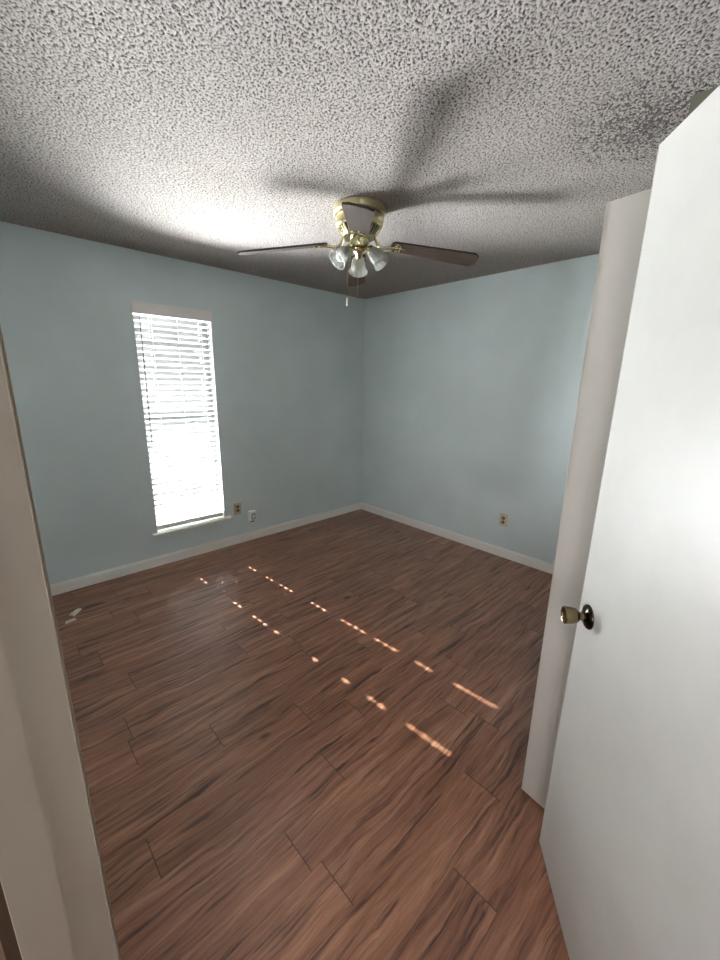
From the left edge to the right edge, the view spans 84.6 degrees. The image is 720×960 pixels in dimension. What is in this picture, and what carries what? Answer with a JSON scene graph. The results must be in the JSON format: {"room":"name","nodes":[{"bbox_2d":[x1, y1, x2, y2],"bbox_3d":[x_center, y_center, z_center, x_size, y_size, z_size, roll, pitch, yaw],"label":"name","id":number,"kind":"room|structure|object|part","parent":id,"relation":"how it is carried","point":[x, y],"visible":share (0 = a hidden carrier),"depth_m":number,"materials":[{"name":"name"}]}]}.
{"room":"empty bedroom","nodes":[
{"label":"empty bedroom","id":0,"kind":"room"},
{"bbox_2d":[0,882,21,959],"bbox_3d":[-0.634,0.231,0.366,0.622,2.440,0.011,3,14,8],"label":"wall","id":1,"kind":"structure","parent":0,"point":[9,949],"depth_m":0.37,"materials":[{"name":"paint"}]},
{"bbox_2d":[0,221,364,584],"bbox_3d":[-1.686,-0.478,3.165,4.870,2.440,0.120,-12,19,-42],"label":"wall","id":2,"kind":"structure","parent":0,"point":[288,357],"depth_m":3.09,"materials":[{"name":"blue paint"}]},
{"bbox_2d":[132,313,231,536],"bbox_3d":[-1.493,-0.472,3.329,0.680,1.815,0.154,-12,19,-42],"label":"window","id":3,"kind":"structure","parent":2,"relation":"in","point":[221,518],"depth_m":3.48,"materials":[{"name":"white plastic"}]},
{"bbox_2d":[130,301,222,529],"bbox_3d":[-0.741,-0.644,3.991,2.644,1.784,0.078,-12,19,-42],"label":"window blind","id":4,"kind":"object","parent":3,"relation":"attached to","point":[150,309],"visible":0.91,"depth_m":3.26,"materials":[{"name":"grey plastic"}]},
{"bbox_3d":[-1.602,-0.440,3.192,0.002,1.705,0.017,-12,19,-42],"label":"ladder cord","id":5,"kind":"part","parent":4,"relation":"part of","materials":[{"name":"white fabric"}]},
{"bbox_3d":[-1.464,-0.469,3.320,0.002,1.705,0.017,-12,19,-42],"label":"ladder cord","id":6,"kind":"part","parent":4,"relation":"part of","materials":[{"name":"white fabric"}]},
{"bbox_3d":[-1.506,0.357,3.524,0.572,0.040,0.046,-12,19,-42],"label":"rail","id":7,"kind":"part","parent":4,"relation":"part of","materials":[{"name":"white plastic"}]},
{"bbox_3d":[-1.326,-0.499,3.449,0.002,1.705,0.017,-12,19,-42],"label":"ladder cord","id":8,"kind":"part","parent":4,"relation":"part of","materials":[{"name":"white fabric"}]},
{"bbox_3d":[-1.534,-0.488,3.361,0.536,0.040,0.034,-12,19,-42],"label":"meeting rail","id":9,"kind":"part","parent":3,"relation":"part of","materials":[{"name":"white plastic"}]},
{"bbox_3d":[-1.494,0.400,3.530,0.680,0.026,0.116,-12,19,-42],"label":"sill","id":10,"kind":"part","parent":3,"relation":"part of","materials":[{"name":"white paint"}]},
{"bbox_2d":[50,502,360,595],"bbox_3d":[-1.286,0.598,3.747,3.600,0.084,0.013,-12,19,-42],"label":"baseboard","id":11,"kind":"structure","parent":2,"relation":"attached to","point":[87,580],"depth_m":3.50,"materials":[{"name":"white paint"}]},
{"bbox_2d":[234,502,240,514],"bbox_3d":[-1.169,0.273,3.780,0.072,0.116,0.008,-12,19,-42],"label":"wall outlet","id":12,"kind":"object","parent":2,"relation":"attached to","point":[237,506],"visible":1,"depth_m":3.78,"materials":[{"name":"beige plastic"}]},
{"bbox_2d":[248,510,255,528],"bbox_3d":[-1.058,0.407,3.901,0.066,0.215,0.042,-12,19,-42],"label":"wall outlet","id":13,"kind":"object","parent":2,"relation":"attached to","point":[252,514],"visible":1,"depth_m":3.87,"materials":[{"name":"white plastic"}]},
{"bbox_2d":[52,509,569,959],"bbox_3d":[0.100,1.247,1.640,4.870,0.120,5.425,-12,19,-42],"label":"floor","id":14,"kind":"structure","parent":0,"point":[308,741],"depth_m":1.72,"materials":[{"name":"red wood"}]},
{"bbox_2d":[69,608,80,615],"bbox_3d":[-1.923,0.889,2.665,0.041,0.018,0.090,0,14,-5],"label":"scrap","id":15,"kind":"object","parent":14,"relation":"on","point":[76,611],"visible":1,"depth_m":2.66,"materials":[{"name":"beige paper"}]},
{"bbox_2d":[0,0,719,298],"bbox_3d":[0.129,-1.243,1.037,4.870,0.116,5.320,-12,19,-42],"label":"ceiling","id":16,"kind":"structure","parent":0,"point":[204,132],"depth_m":1.39,"materials":[{"name":"paint"}]},
{"bbox_2d":[237,196,478,305],"bbox_3d":[-0.011,-1.207,2.157,1.031,0.486,1.013,-12,19,-42],"label":"ceiling fan","id":17,"kind":"object","parent":16,"relation":"hanging from","point":[359,220],"visible":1,"depth_m":2.10,"materials":[{"name":"brown wood"}]},
{"bbox_3d":[-0.413,-1.243,2.125,0.480,0.009,0.131,-6,25,-1],"label":"blade","id":18,"kind":"part","parent":17,"relation":"part of","materials":[{"name":"brown wood"}]},
{"bbox_3d":[-0.093,-1.196,2.099,0.074,0.072,0.052,-12,19,-42],"label":"light bulb","id":19,"kind":"part","parent":17,"relation":"part of","materials":[{"name":"white glass"}]},
{"bbox_3d":[-0.106,-1.181,2.097,0.120,0.120,0.110,-12,19,-42],"label":"lamp shade","id":20,"kind":"part","parent":17,"relation":"part of","materials":[{"name":"clear glass"}]},
{"bbox_3d":[-0.061,-1.137,2.156,0.018,0.268,0.004,-2,14,-13],"label":"pull chain","id":21,"kind":"part","parent":17,"relation":"part of","materials":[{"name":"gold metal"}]},
{"bbox_3d":[-0.052,-1.231,2.118,0.073,0.046,0.049,-12,19,-42],"label":"lamp arm","id":22,"kind":"part","parent":17,"relation":"part of","materials":[{"name":"gold metal"}]},
{"bbox_3d":[-0.021,-1.339,2.539,0.131,0.009,0.480,-10,7,-1],"label":"blade","id":23,"kind":"part","parent":17,"relation":"part of","materials":[{"name":"brown wood"}]},
{"bbox_3d":[-0.008,-1.224,2.276,0.113,0.120,0.116,-12,19,-42],"label":"lamp shade","id":24,"kind":"part","parent":17,"relation":"part of","materials":[{"name":"clear glass"}]},
{"bbox_3d":[-0.006,-1.142,1.746,0.131,0.009,0.480,11,21,-4],"label":"blade","id":25,"kind":"part","parent":17,"relation":"part of","materials":[{"name":"brown wood"}]},
{"bbox_3d":[0.048,-1.231,2.123,0.050,0.046,0.072,-12,19,-42],"label":"lamp arm","id":26,"kind":"part","parent":17,"relation":"part of","materials":[{"name":"gold metal"}]},
{"bbox_3d":[0.104,-1.180,2.107,0.106,0.120,0.121,-12,19,-42],"label":"lamp shade","id":27,"kind":"part","parent":17,"relation":"part of","materials":[{"name":"clear glass"}]},
{"bbox_3d":[0.089,-1.195,2.107,0.053,0.072,0.073,-12,19,-42],"label":"light bulb","id":28,"kind":"part","parent":17,"relation":"part of","materials":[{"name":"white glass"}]},
{"bbox_3d":[0.405,-1.238,2.161,0.480,0.009,0.131,7,3,-4],"label":"blade","id":29,"kind":"part","parent":17,"relation":"part of","materials":[{"name":"brown wood"}]},
{"bbox_2d":[361,254,598,563],"bbox_3d":[1.868,-0.354,2.901,0.120,2.440,5.200,-12,19,-42],"label":"wall","id":30,"kind":"structure","parent":0,"point":[471,387],"depth_m":3.58,"materials":[{"name":"blue paint"}]},
{"bbox_2d":[361,502,553,573],"bbox_3d":[1.057,0.600,3.894,0.013,0.084,3.018,-12,19,-42],"label":"baseboard","id":31,"kind":"structure","parent":30,"relation":"attached to","point":[547,567],"depth_m":3.89,"materials":[{"name":"white paint"}]},
{"bbox_2d":[499,513,507,526],"bbox_3d":[1.298,0.364,3.583,0.008,0.116,0.072,-12,19,-42],"label":"wall outlet","id":32,"kind":"object","parent":30,"relation":"attached to","point":[503,517],"visible":1,"depth_m":3.58,"materials":[{"name":"beige plastic"}]},
{"bbox_2d":[688,85,718,115],"bbox_3d":[1.813,-0.086,1.810,1.510,2.440,0.690,-12,19,-42],"label":"wall","id":33,"kind":"structure","parent":0,"point":[697,99],"depth_m":1.24,"materials":[{"name":"beige paint"}]},
{"bbox_3d":[1.026,0.180,0.682,1.230,2.440,0.100,-12,19,-42],"label":"wall","id":34,"kind":"structure","parent":0,"visible":0},
{"bbox_2d":[521,189,650,808],"bbox_3d":[0.848,0.291,1.071,0.043,2.011,0.626,-9,17,-35],"label":"door","id":35,"kind":"structure","parent":34,"relation":"in","point":[625,217],"depth_m":1.19,"materials":[{"name":"white paint"}]},
{"label":"outside","id":36,"kind":"structure","parent":0,"visible":0},
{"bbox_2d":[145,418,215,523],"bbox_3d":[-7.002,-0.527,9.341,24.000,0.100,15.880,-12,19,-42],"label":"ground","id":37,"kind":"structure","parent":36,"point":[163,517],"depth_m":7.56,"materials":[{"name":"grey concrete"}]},
{"bbox_3d":[-0.154,0.242,0.353,0.948,2.440,1.169,-12,19,-42],"label":"wall","id":38,"kind":"structure","parent":0,"visible":0},
{"bbox_2d":[0,325,120,959],"bbox_3d":[0.093,0.395,0.354,0.980,2.154,0.123,3,14,8],"label":"door frame","id":39,"kind":"structure","parent":38,"relation":"attached to","point":[53,880],"depth_m":0.39,"materials":[{"name":"white paint"}]},
{"bbox_2d":[539,85,719,959],"bbox_3d":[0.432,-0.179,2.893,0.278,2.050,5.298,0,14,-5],"label":"door","id":40,"kind":"structure","parent":38,"relation":"in","point":[629,840],"depth_m":0.79,"materials":[{"name":"white paint"}]},
{"bbox_3d":[0.586,0.372,1.086,0.051,0.048,0.048,3,14,8],"label":"knob","id":41,"kind":"part","parent":40,"relation":"part of","materials":[{"name":"gold metal"}]}
]}

